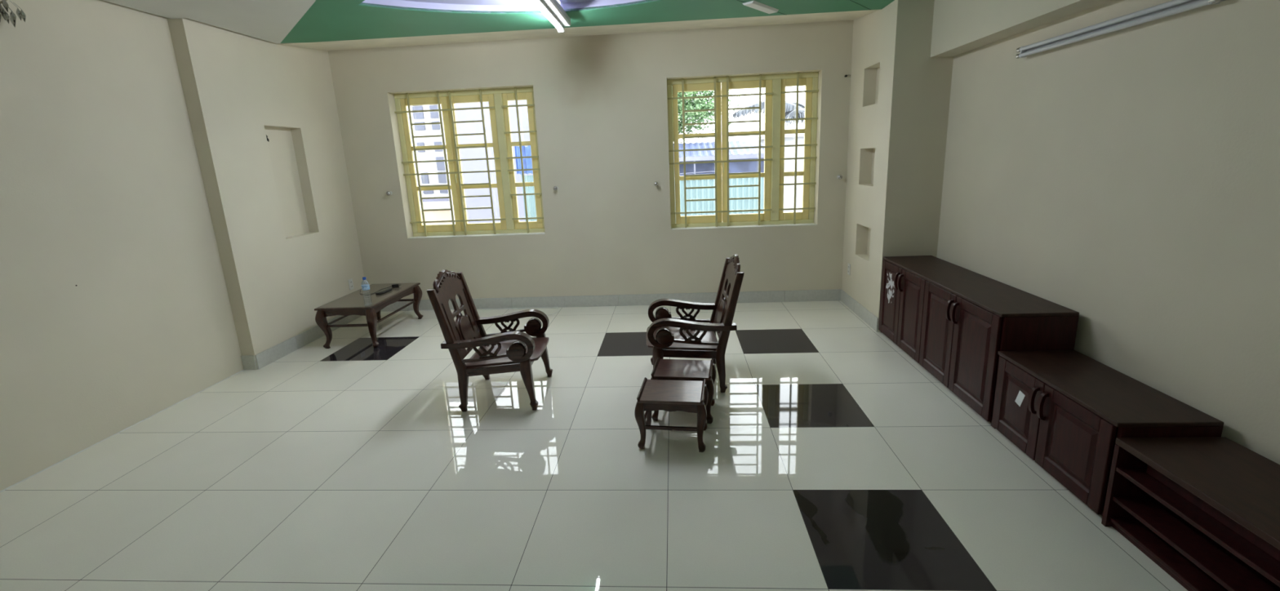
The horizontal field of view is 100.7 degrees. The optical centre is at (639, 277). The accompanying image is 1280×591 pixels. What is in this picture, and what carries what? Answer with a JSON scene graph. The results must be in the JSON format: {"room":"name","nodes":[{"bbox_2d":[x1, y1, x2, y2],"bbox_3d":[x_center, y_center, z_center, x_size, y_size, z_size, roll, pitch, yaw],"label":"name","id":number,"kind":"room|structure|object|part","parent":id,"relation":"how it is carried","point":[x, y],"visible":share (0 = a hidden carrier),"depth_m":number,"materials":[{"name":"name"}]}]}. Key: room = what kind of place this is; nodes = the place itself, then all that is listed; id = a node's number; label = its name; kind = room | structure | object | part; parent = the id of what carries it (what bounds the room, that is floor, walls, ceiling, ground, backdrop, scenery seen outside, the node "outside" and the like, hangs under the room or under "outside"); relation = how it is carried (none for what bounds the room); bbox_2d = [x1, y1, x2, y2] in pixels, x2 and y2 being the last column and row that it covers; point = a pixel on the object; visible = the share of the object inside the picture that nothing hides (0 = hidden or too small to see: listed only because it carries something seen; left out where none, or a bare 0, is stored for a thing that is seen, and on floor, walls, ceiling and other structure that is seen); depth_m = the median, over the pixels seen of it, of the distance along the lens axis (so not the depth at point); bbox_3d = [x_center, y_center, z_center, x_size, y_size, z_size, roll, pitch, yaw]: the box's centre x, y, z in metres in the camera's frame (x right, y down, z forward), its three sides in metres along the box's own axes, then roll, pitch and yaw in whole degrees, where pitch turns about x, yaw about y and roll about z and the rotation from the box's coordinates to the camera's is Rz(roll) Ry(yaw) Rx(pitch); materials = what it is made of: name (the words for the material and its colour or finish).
{"room":"living room","nodes":[
{"label":"living room","id":0,"kind":"room"},
{"bbox_2d":[0,0,365,491],"bbox_3d":[-3.552,0.004,1.613,0.314,2.960,8.519,-2,13,4],"label":"wall","id":1,"kind":"structure","parent":0,"point":[140,171],"depth_m":3.62,"materials":[{"name":"paint"}]},
{"bbox_2d":[0,0,26,27],"bbox_3d":[-3.395,-1.476,2.773,0.152,0.285,0.243,-2,13,4],"label":"wall light","id":2,"kind":"object","parent":1,"relation":"attached to","point":[5,14],"visible":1,"depth_m":2.83,"materials":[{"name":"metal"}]},
{"bbox_2d":[0,369,244,493],"bbox_3d":[-3.500,1.535,1.092,0.009,0.008,6.826,-2,13,4],"label":"trim","id":3,"kind":"structure","parent":1,"relation":"attached to","point":[242,370],"depth_m":3.42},
{"bbox_2d":[240,355,257,369],"bbox_3d":[-3.244,0.708,4.401,0.112,0.125,0.011,-2,13,4],"label":"baseboard strip","id":4,"kind":"object","parent":1,"relation":"attached to","point":[249,362],"visible":1,"depth_m":4.39,"materials":[{"name":"grey tile"}]},
{"bbox_2d":[254,315,361,368],"bbox_3d":[-3.132,0.518,5.214,0.011,0.125,1.668,-2,13,4],"label":"baseboard","id":5,"kind":"structure","parent":1,"relation":"attached to","point":[265,357],"depth_m":4.83,"materials":[{"name":"grey tile"}]},
{"bbox_2d":[347,278,354,290],"bbox_3d":[-3.112,0.073,5.709,0.009,0.116,0.072,-2,13,4],"label":"wall socket","id":6,"kind":"object","parent":1,"relation":"attached to","point":[350,281],"visible":1,"depth_m":5.71,"materials":[{"name":"white plastic"}]},
{"bbox_2d":[102,0,894,43],"bbox_3d":[-0.662,-1.501,1.141,6.224,0.259,8.819,-2,13,4],"label":"ceiling","id":7,"kind":"structure","parent":0,"point":[275,21],"depth_m":4.07,"materials":[{"name":"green paint"}]},
{"bbox_3d":[-2.944,-1.226,0.887,1.232,0.020,7.730,-2,13,4],"label":"white panel","id":8,"kind":"part","parent":7,"relation":"part of","materials":[{"name":"paint"}]},
{"bbox_2d":[359,0,656,13],"bbox_3d":[-0.706,-1.677,2.347,2.999,0.058,3.540,-2,13,4],"label":"recessed tray","id":9,"kind":"object","parent":7,"relation":"on","point":[365,6],"depth_m":3.98,"materials":[{"name":"paint"}]},
{"bbox_2d":[531,0,570,32],"bbox_3d":[-0.647,-1.904,3.705,0.108,0.100,1.224,-2,13,4],"label":"ceiling lamp","id":10,"kind":"object","parent":7,"relation":"attached to","point":[553,7],"visible":1,"depth_m":3.88,"materials":[{"name":"white plastic"}]},
{"bbox_2d":[557,23,564,32],"bbox_3d":[-0.641,-2.021,4.288,0.048,0.070,0.024,-2,13,4],"label":"socket","id":11,"kind":"object","parent":10,"relation":"attached to","point":[562,30],"depth_m":4.28,"materials":[{"name":"white plastic"}]},
{"bbox_2d":[742,0,778,13],"bbox_3d":[0.950,-2.119,4.160,0.102,0.016,0.403,9,17,41],"label":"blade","id":12,"kind":"object","parent":7,"relation":"attached to","point":[753,4],"visible":1,"depth_m":4.13,"materials":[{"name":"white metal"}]},
{"bbox_2d":[328,20,853,299],"bbox_3d":[-0.337,-1.058,5.674,6.210,2.960,0.240,-2,13,4],"label":"wall","id":13,"kind":"structure","parent":0,"point":[601,101],"depth_m":5.54,"materials":[{"name":"paint"}]},
{"bbox_2d":[386,191,392,195],"bbox_3d":[-2.696,-0.906,5.695,0.045,0.045,0.067,-2,13,4],"label":"handle","id":14,"kind":"object","parent":13,"relation":"attached to","point":[388,193],"visible":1,"depth_m":5.67,"materials":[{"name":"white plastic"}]},
{"bbox_2d":[394,86,545,238],"bbox_3d":[-1.815,-1.215,5.707,1.534,1.531,0.191,-2,13,4],"label":"window","id":15,"kind":"structure","parent":13,"relation":"in","point":[498,99],"depth_m":5.73,"materials":[{"name":"yellow paint"}]},
{"bbox_3d":[-2.272,-1.214,5.800,0.502,1.435,0.041,-2,13,4],"label":"sash","id":16,"kind":"part","parent":15,"relation":"part of","materials":[{"name":"yellow paint"}]},
{"bbox_3d":[-1.761,-1.228,5.765,0.514,1.435,0.041,-2,13,4],"label":"sash","id":17,"kind":"part","parent":15,"relation":"part of","materials":[{"name":"yellow paint"}]},
{"bbox_3d":[-1.786,-0.465,5.844,1.532,0.007,0.126,-2,13,4],"label":"sill","id":18,"kind":"part","parent":15,"relation":"part of","materials":[{"name":"beige paint"}]},
{"bbox_3d":[-1.258,-1.242,5.731,0.317,1.435,0.041,-2,13,4],"label":"sash","id":19,"kind":"part","parent":15,"relation":"part of","materials":[{"name":"yellow paint"}]},
{"bbox_2d":[409,306,557,311],"bbox_3d":[-1.761,0.355,5.950,1.700,0.010,0.012,-2,13,4],"label":"trim","id":20,"kind":"structure","parent":13,"relation":"attached to","point":[540,307],"depth_m":5.92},
{"bbox_2d":[275,9,877,50],"bbox_3d":[-0.598,-2.281,4.900,5.260,0.093,0.749,-2,13,4],"label":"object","id":21,"kind":"structure","parent":13,"relation":"attached to","point":[853,15],"depth_m":4.89,"materials":[{"name":"paint"}]},
{"bbox_2d":[380,288,841,311],"bbox_3d":[-0.464,0.258,5.856,5.257,0.125,0.011,-2,13,4],"label":"baseboard","id":22,"kind":"structure","parent":13,"relation":"attached to","point":[833,295],"depth_m":5.83,"materials":[{"name":"grey tile"}]},
{"bbox_2d":[666,71,818,230],"bbox_3d":[1.063,-1.294,5.513,1.523,1.531,0.191,-2,13,4],"label":"window","id":23,"kind":"structure","parent":13,"relation":"in","point":[775,85],"depth_m":5.53,"materials":[{"name":"yellow paint"}]},
{"bbox_3d":[0.610,-1.293,5.605,0.499,1.435,0.041,-2,13,4],"label":"sash","id":24,"kind":"part","parent":23,"relation":"part of","materials":[{"name":"yellow paint"}]},
{"bbox_3d":[1.093,-0.544,5.650,1.521,0.007,0.126,-2,13,4],"label":"sill","id":25,"kind":"part","parent":23,"relation":"part of","materials":[{"name":"beige paint"}]},
{"bbox_3d":[1.117,-1.307,5.571,0.511,1.435,0.041,-2,13,4],"label":"sash","id":26,"kind":"part","parent":23,"relation":"part of","materials":[{"name":"yellow paint"}]},
{"bbox_3d":[1.616,-1.321,5.538,0.314,1.435,0.041,-2,13,4],"label":"sash","id":27,"kind":"part","parent":23,"relation":"part of","materials":[{"name":"yellow paint"}]},
{"bbox_2d":[836,174,842,178],"bbox_3d":[2.027,-1.022,5.380,0.045,0.045,0.067,-2,13,4],"label":"handle","id":28,"kind":"object","parent":13,"relation":"attached to","point":[838,176],"visible":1,"depth_m":5.36,"materials":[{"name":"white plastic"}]},
{"bbox_2d":[0,300,1187,590],"bbox_3d":[-0.545,1.316,1.731,5.924,0.100,8.619,-2,13,4],"label":"floor","id":29,"kind":"structure","parent":0,"point":[832,460],"depth_m":2.68,"materials":[{"name":"tile"}]},
{"bbox_2d":[314,282,422,348],"bbox_3d":[-2.621,0.355,5.235,0.550,0.390,0.960,-2,13,4],"label":"coffee table","id":30,"kind":"object","parent":29,"relation":"on","point":[352,304],"visible":0.98,"depth_m":4.90,"materials":[{"name":"brown wood"}]},
{"bbox_3d":[-2.878,0.469,4.828,0.087,0.370,0.087,-2,13,4],"label":"leg","id":31,"kind":"part","parent":30,"relation":"part of","materials":[{"name":"brown wood"}]},
{"bbox_2d":[361,276,372,306],"bbox_3d":[-2.461,0.122,4.766,0.065,0.259,0.065,-2,13,4],"label":"water bottle","id":32,"kind":"object","parent":30,"relation":"on","point":[365,286],"visible":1,"depth_m":4.75,"materials":[{"name":"clear plastic"}]},
{"bbox_3d":[-2.629,0.167,5.192,0.490,0.003,0.910,-2,13,4],"label":"panel","id":33,"kind":"part","parent":30,"relation":"part of","materials":[{"name":"brown wood"}]},
{"bbox_3d":[-2.416,0.457,4.797,0.087,0.370,0.087,-2,13,4],"label":"leg","id":34,"kind":"part","parent":30,"relation":"part of","materials":[{"name":"brown wood"}]},
{"bbox_3d":[-2.826,0.274,5.678,0.087,0.370,0.087,-2,13,4],"label":"leg","id":35,"kind":"part","parent":30,"relation":"part of","materials":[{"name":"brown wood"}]},
{"bbox_2d":[359,283,400,294],"bbox_3d":[-2.624,0.119,5.318,0.390,0.034,0.270,-6,13,-16],"label":"power adapter","id":36,"kind":"object","parent":30,"relation":"on","point":[395,285],"visible":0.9,"depth_m":5.43,"materials":[{"name":"black plastic"}]},
{"bbox_2d":[375,287,392,294],"bbox_3d":[-2.538,0.135,5.256,0.076,0.022,0.226,0,13,10],"label":"remote control","id":37,"kind":"object","parent":30,"relation":"on","point":[386,290],"visible":1,"depth_m":5.22,"materials":[{"name":"black plastic"}]},
{"bbox_3d":[-2.364,0.261,5.647,0.087,0.370,0.087,-2,13,4],"label":"leg","id":38,"kind":"part","parent":30,"relation":"part of","materials":[{"name":"brown wood"}]},
{"bbox_2d":[426,269,552,412],"bbox_3d":[-0.993,0.380,3.664,0.661,0.902,0.590,-2,13,1],"label":"carved armchair","id":39,"kind":"object","parent":29,"relation":"on","point":[513,350],"visible":1,"depth_m":3.48,"materials":[{"name":"brown wood"}]},
{"bbox_3d":[-1.228,0.480,3.430,0.192,0.833,0.049,-2,13,1],"label":"post","id":40,"kind":"part","parent":39,"relation":"part of","materials":[{"name":"brown wood"}]},
{"bbox_3d":[-1.254,0.226,3.633,0.152,0.567,0.478,-2,13,1],"label":"backrest","id":41,"kind":"part","parent":39,"relation":"part of","materials":[{"name":"brown wood"}]},
{"bbox_3d":[-1.221,0.366,3.926,0.192,0.833,0.049,-2,13,1],"label":"post","id":42,"kind":"part","parent":39,"relation":"part of","materials":[{"name":"brown wood"}]},
{"bbox_3d":[-1.000,0.521,3.438,0.365,0.057,0.024,-2,13,1],"label":"arm rail","id":43,"kind":"part","parent":39,"relation":"part of","materials":[{"name":"brown wood"}]},
{"bbox_3d":[-0.979,0.454,3.423,0.594,0.195,0.060,-2,13,1],"label":"armrest","id":44,"kind":"part","parent":39,"relation":"part of","materials":[{"name":"brown wood"}]},
{"bbox_3d":[-0.951,0.600,3.457,0.400,0.080,0.030,-2,13,1],"label":"rail","id":45,"kind":"part","parent":39,"relation":"part of","materials":[{"name":"brown wood"}]},
{"bbox_3d":[-0.993,0.409,3.929,0.365,0.057,0.024,-2,13,1],"label":"arm rail","id":46,"kind":"part","parent":39,"relation":"part of","materials":[{"name":"brown wood"}]},
{"bbox_3d":[-0.908,0.513,3.693,0.502,0.047,0.472,-2,13,1],"label":"seat","id":47,"kind":"part","parent":39,"relation":"part of","materials":[{"name":"brown wood"}]},
{"bbox_3d":[-0.971,0.342,3.914,0.594,0.195,0.060,-2,13,1],"label":"armrest","id":48,"kind":"part","parent":39,"relation":"part of","materials":[{"name":"brown wood"}]},
{"bbox_3d":[-0.725,0.696,3.467,0.096,0.352,0.071,-2,13,1],"label":"leg","id":49,"kind":"part","parent":39,"relation":"part of","materials":[{"name":"brown wood"}]},
{"bbox_3d":[-0.717,0.581,3.972,0.096,0.352,0.071,-2,13,1],"label":"leg","id":50,"kind":"part","parent":39,"relation":"part of","materials":[{"name":"brown wood"}]},
{"bbox_2d":[476,307,559,315],"bbox_3d":[-1.451,0.379,5.775,1.140,0.006,0.286,-2,13,4],"label":"loose cable","id":51,"kind":"object","parent":29,"relation":"on","point":[531,308],"visible":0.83,"depth_m":5.89,"materials":[{"name":"white plastic"}]},
{"bbox_2d":[634,377,708,452],"bbox_3d":[0.189,0.777,3.027,0.392,0.314,0.300,0,13,10],"label":"wooden stool","id":52,"kind":"object","parent":29,"relation":"on","point":[687,396],"visible":1,"depth_m":2.92,"materials":[{"name":"brown wood"}]},
{"bbox_3d":[0.003,0.820,2.941,0.053,0.283,0.053,0,13,10],"label":"leg","id":53,"kind":"part","parent":52,"relation":"part of","materials":[{"name":"brown wood"}]},
{"bbox_3d":[0.043,0.765,3.178,0.053,0.283,0.053,0,13,10],"label":"leg","id":54,"kind":"part","parent":52,"relation":"part of","materials":[{"name":"brown wood"}]},
{"bbox_3d":[0.337,0.819,2.884,0.053,0.283,0.053,0,13,10],"label":"leg","id":55,"kind":"part","parent":52,"relation":"part of","materials":[{"name":"brown wood"}]},
{"bbox_3d":[0.377,0.763,3.121,0.053,0.283,0.053,0,13,10],"label":"leg","id":56,"kind":"part","parent":52,"relation":"part of","materials":[{"name":"brown wood"}]},
{"bbox_2d":[650,356,715,423],"bbox_3d":[0.275,0.703,3.334,0.392,0.314,0.300,0,13,11],"label":"wooden stool","id":57,"kind":"object","parent":29,"relation":"on","point":[664,369],"visible":0.68,"depth_m":3.26,"materials":[{"name":"brown wood"}]},
{"bbox_3d":[0.087,0.746,3.251,0.053,0.283,0.053,0,13,11],"label":"leg","id":58,"kind":"part","parent":57,"relation":"part of","materials":[{"name":"brown wood"}]},
{"bbox_3d":[0.420,0.746,3.188,0.053,0.283,0.053,0,13,11],"label":"leg","id":59,"kind":"part","parent":57,"relation":"part of","materials":[{"name":"brown wood"}]},
{"bbox_3d":[0.465,0.691,3.425,0.053,0.283,0.053,0,13,11],"label":"leg","id":60,"kind":"part","parent":57,"relation":"part of","materials":[{"name":"brown wood"}]},
{"bbox_2d":[646,253,744,392],"bbox_3d":[0.369,0.293,3.792,0.661,0.902,0.590,-2,13,2],"label":"carved armchair","id":61,"kind":"object","parent":29,"relation":"on","point":[668,336],"visible":0.97,"depth_m":3.58,"materials":[{"name":"brown wood"}]},
{"bbox_3d":[0.125,0.513,4.114,0.096,0.352,0.071,-2,13,2],"label":"leg","id":62,"kind":"part","parent":61,"relation":"part of","materials":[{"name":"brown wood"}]},
{"bbox_3d":[0.114,0.628,3.608,0.096,0.352,0.071,-2,13,2],"label":"leg","id":63,"kind":"part","parent":61,"relation":"part of","materials":[{"name":"brown wood"}]},
{"bbox_3d":[0.295,0.431,3.825,0.502,0.047,0.472,-2,13,2],"label":"seat","id":64,"kind":"part","parent":61,"relation":"part of","materials":[{"name":"brown wood"}]},
{"bbox_3d":[0.358,0.256,4.043,0.594,0.195,0.060,-2,13,2],"label":"armrest","id":65,"kind":"part","parent":61,"relation":"part of","materials":[{"name":"brown wood"}]},
{"bbox_3d":[0.332,0.515,3.586,0.400,0.080,0.030,-2,13,2],"label":"rail","id":66,"kind":"part","parent":61,"relation":"part of","materials":[{"name":"brown wood"}]},
{"bbox_3d":[0.385,0.321,4.057,0.365,0.057,0.024,-2,13,2],"label":"arm rail","id":67,"kind":"part","parent":61,"relation":"part of","materials":[{"name":"brown wood"}]},
{"bbox_3d":[0.347,0.368,3.551,0.594,0.195,0.060,-2,13,2],"label":"armrest","id":68,"kind":"part","parent":61,"relation":"part of","materials":[{"name":"brown wood"}]},
{"bbox_3d":[0.374,0.433,3.566,0.365,0.057,0.024,-2,13,2],"label":"arm rail","id":69,"kind":"part","parent":61,"relation":"part of","materials":[{"name":"brown wood"}]},
{"bbox_3d":[0.609,0.262,4.041,0.192,0.833,0.049,-2,13,2],"label":"post","id":70,"kind":"part","parent":61,"relation":"part of","materials":[{"name":"brown wood"}]},
{"bbox_3d":[0.616,0.120,3.748,0.152,0.567,0.478,-2,13,2],"label":"backrest","id":71,"kind":"part","parent":61,"relation":"part of","materials":[{"name":"brown wood"}]},
{"bbox_3d":[0.598,0.375,3.545,0.192,0.833,0.049,-2,13,2],"label":"post","id":72,"kind":"part","parent":61,"relation":"part of","materials":[{"name":"brown wood"}]},
{"bbox_2d":[878,255,1079,426],"bbox_3d":[2.217,0.335,3.770,0.442,0.677,1.683,-2,13,4],"label":"base cabinet","id":73,"kind":"object","parent":29,"relation":"on","point":[954,321],"visible":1,"depth_m":3.35,"materials":[{"name":"brown wood"}]},
{"bbox_3d":[2.083,0.195,4.407,0.020,0.630,0.387,-2,13,4],"label":"door","id":74,"kind":"part","parent":73,"relation":"part of","materials":[{"name":"brown wood"}]},
{"bbox_3d":[2.037,0.027,4.202,0.040,0.140,0.024,-2,13,4],"label":"handle","id":75,"kind":"part","parent":73,"relation":"part of","materials":[{"name":"brown wood"}]},
{"bbox_3d":[2.033,0.041,4.139,0.040,0.140,0.024,-2,13,4],"label":"handle","id":76,"kind":"part","parent":73,"relation":"part of","materials":[{"name":"brown wood"}]},
{"bbox_3d":[2.060,0.283,4.024,0.020,0.630,0.387,-2,13,4],"label":"door","id":77,"kind":"part","parent":73,"relation":"part of","materials":[{"name":"brown wood"}]},
{"bbox_3d":[2.035,0.375,3.627,0.020,0.630,0.419,-2,13,4],"label":"door","id":78,"kind":"part","parent":73,"relation":"part of","materials":[{"name":"brown wood"}]},
{"bbox_3d":[1.988,0.210,3.406,0.040,0.140,0.024,-2,13,4],"label":"handle","id":79,"kind":"part","parent":73,"relation":"part of","materials":[{"name":"brown wood"}]},
{"bbox_3d":[1.984,0.225,3.344,0.040,0.140,0.024,-2,13,4],"label":"handle","id":80,"kind":"part","parent":73,"relation":"part of","materials":[{"name":"brown wood"}]},
{"bbox_3d":[2.009,0.473,3.199,0.020,0.630,0.449,-2,13,4],"label":"door","id":81,"kind":"part","parent":73,"relation":"part of","materials":[{"name":"brown wood"}]},
{"bbox_2d":[991,350,1223,516],"bbox_3d":[2.148,0.719,2.578,0.442,0.464,0.814,-2,13,4],"label":"base cabinet","id":82,"kind":"object","parent":29,"relation":"on","point":[1073,411],"visible":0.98,"depth_m":2.44,"materials":[{"name":"brown wood"}]},
{"bbox_3d":[1.987,0.676,2.791,0.020,0.417,0.362,-2,13,4],"label":"door","id":83,"kind":"part","parent":82,"relation":"part of","materials":[{"name":"brown wood"}]},
{"bbox_2d":[1014,390,1025,406],"bbox_3d":[1.976,0.630,2.758,0.001,0.085,0.071,-2,13,4],"label":"sticker","id":84,"kind":"object","parent":82,"relation":"attached to","point":[1020,396],"visible":1,"depth_m":2.76,"materials":[{"name":"white paper"}]},
{"bbox_3d":[1.946,0.607,2.621,0.040,0.142,0.024,-2,13,4],"label":"handle","id":85,"kind":"part","parent":82,"relation":"part of","materials":[{"name":"brown wood"}]},
{"bbox_3d":[1.942,0.622,2.559,0.040,0.142,0.024,-2,13,4],"label":"handle","id":86,"kind":"part","parent":82,"relation":"part of","materials":[{"name":"brown wood"}]},
{"bbox_3d":[1.964,0.764,2.411,0.020,0.417,0.406,-2,13,4],"label":"door","id":87,"kind":"part","parent":82,"relation":"part of","materials":[{"name":"brown wood"}]},
{"bbox_2d":[1101,436,1279,590],"bbox_3d":[2.095,1.044,1.300,0.416,0.402,1.820,-2,13,4],"label":"shelf","id":88,"kind":"object","parent":29,"relation":"on","point":[1206,511],"visible":1,"depth_m":1.92,"materials":[{"name":"brown wood"}]},
{"bbox_3d":[2.104,1.202,1.337,0.392,0.016,1.778,-2,13,4],"label":"shelf","id":89,"kind":"part","parent":88,"relation":"part of","materials":[{"name":"brown wood"}]},
{"bbox_3d":[2.098,1.106,1.315,0.396,0.018,1.778,-2,13,4],"label":"shelf","id":90,"kind":"part","parent":88,"relation":"part of","materials":[{"name":"brown wood"}]},
{"bbox_3d":[2.088,0.861,1.258,0.416,0.028,1.820,-2,13,4],"label":"shelf","id":91,"kind":"part","parent":88,"relation":"part of","materials":[{"name":"brown wood"}]},
{"bbox_3d":[1.974,0.939,1.264,0.015,0.072,1.738,-2,13,4],"label":"rail","id":92,"kind":"part","parent":88,"relation":"part of","materials":[{"name":"brown wood"}]},
{"bbox_2d":[841,0,1279,464],"bbox_3d":[2.175,-0.153,1.227,0.650,2.960,8.519,-2,13,4],"label":"wall","id":93,"kind":"structure","parent":0,"point":[1127,180],"depth_m":2.68,"materials":[{"name":"paint"}]},
{"bbox_2d":[847,262,850,275],"bbox_3d":[2.128,-0.085,5.399,0.009,0.116,0.072,-2,13,4],"label":"wall socket","id":94,"kind":"object","parent":93,"relation":"attached to","point":[848,264],"visible":1,"depth_m":5.39,"materials":[{"name":"white plastic"}]},
{"bbox_2d":[840,289,878,332],"bbox_3d":[2.122,0.303,5.170,0.011,0.125,1.034,-2,13,4],"label":"baseboard","id":95,"kind":"structure","parent":93,"relation":"attached to","point":[864,313],"depth_m":5.08,"materials":[{"name":"grey tile"}]},
{"bbox_2d":[930,0,1111,57],"bbox_3d":[2.131,-1.186,0.453,0.177,0.602,7.472,-2,13,4],"label":"beam","id":96,"kind":"structure","parent":93,"relation":"attached to","point":[958,26],"depth_m":3.44,"materials":[{"name":"paint"}]},
{"bbox_2d":[1015,0,1224,58],"bbox_3d":[2.336,-1.257,2.691,0.066,0.064,1.246,-2,13,4],"label":"wall lamp","id":97,"kind":"object","parent":93,"relation":"attached to","point":[1171,7],"visible":1,"depth_m":2.56,"materials":[{"name":"white plastic"}]},
{"bbox_2d":[1019,46,1026,57],"bbox_3d":[2.358,-1.388,3.260,0.034,0.064,0.016,-2,13,4],"label":"socket","id":98,"kind":"object","parent":97,"relation":"attached to","point":[1021,49],"depth_m":3.25,"materials":[{"name":"white plastic"}]},
{"label":"outside","id":99,"kind":"structure","parent":0,"visible":0},
{"bbox_3d":[1.424,-3.529,23.543,60.000,0.200,35.841,-2,13,4],"label":"ground","id":100,"kind":"structure","parent":99,"visible":0},
{"bbox_2d":[407,104,448,201],"bbox_3d":[-6.564,-4.091,15.338,4.600,5.200,4.500,-2,13,4],"label":"building","id":101,"kind":"structure","parent":100,"relation":"on","point":[433,116],"depth_m":13.63,"materials":[{"name":"white concrete"}]},
{"bbox_2d":[420,200,452,225],"bbox_3d":[-6.382,-1.321,12.830,4.150,0.900,0.300,-2,13,4],"label":"wall","id":102,"kind":"structure","parent":100,"relation":"on","point":[429,215],"depth_m":12.58,"materials":[{"name":"beige paint"}]},
{"bbox_3d":[-6.378,-1.233,12.850,4.150,0.720,0.200,-2,13,4],"label":"wall panel","id":103,"kind":"part","parent":102,"relation":"part of","materials":[{"name":"beige paint"}]},
{"bbox_2d":[437,99,533,223],"bbox_3d":[-3.548,-2.849,13.102,1.350,3.520,3.250,-2,13,4],"label":"sky","id":104,"kind":"structure","parent":100,"relation":"on","point":[467,114],"depth_m":11.73,"materials":[{"name":"white"}]},
{"bbox_2d":[514,145,537,221],"bbox_3d":[-1.862,-1.438,9.789,0.720,2.100,0.132,-2,13,4],"label":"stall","id":105,"kind":"object","parent":100,"relation":"on","point":[527,162],"visible":0.18,"depth_m":9.71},
{"bbox_3d":[-1.800,-1.148,9.857,0.620,1.500,0.022,-2,13,4],"label":"sheet panel","id":106,"kind":"part","parent":105,"relation":"part of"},
{"bbox_2d":[671,87,741,143],"bbox_3d":[0.731,-3.727,14.325,4.290,4.346,2.770,2,14,21],"label":"leafy tree","id":107,"kind":"object","parent":100,"relation":"on","point":[697,103],"visible":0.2,"depth_m":13.78,"materials":[{"name":"green plant"}]},
{"bbox_2d":[673,139,764,176],"bbox_3d":[1.694,-2.312,13.070,2.680,2.052,1.330,-2,13,4],"label":"shed","id":108,"kind":"object","parent":100,"relation":"on","point":[738,153],"visible":0.34,"depth_m":12.62,"materials":[{"name":"grey metal"}]},
{"bbox_2d":[674,177,764,216],"bbox_3d":[1.397,-1.368,10.620,2.565,1.325,0.105,-2,13,4],"label":"metal fence","id":109,"kind":"object","parent":100,"relation":"on","point":[734,192],"visible":0.09,"depth_m":10.53,"materials":[{"name":"teal metal"}]},
{"bbox_2d":[732,100,804,128],"bbox_3d":[3.434,-2.268,10.936,2.770,2.777,2.147,9,17,41],"label":"palm tree","id":110,"kind":"object","parent":100,"relation":"on","point":[790,108],"visible":0.21,"depth_m":10.68,"materials":[{"name":"green plant"}]},
{"bbox_2d":[751,133,804,212],"bbox_3d":[5.024,-2.755,14.168,3.600,2.150,3.200,-2,13,4],"label":"house","id":111,"kind":"structure","parent":100,"relation":"on","point":[789,139],"depth_m":12.77,"materials":[{"name":"white paint"}]}
]}

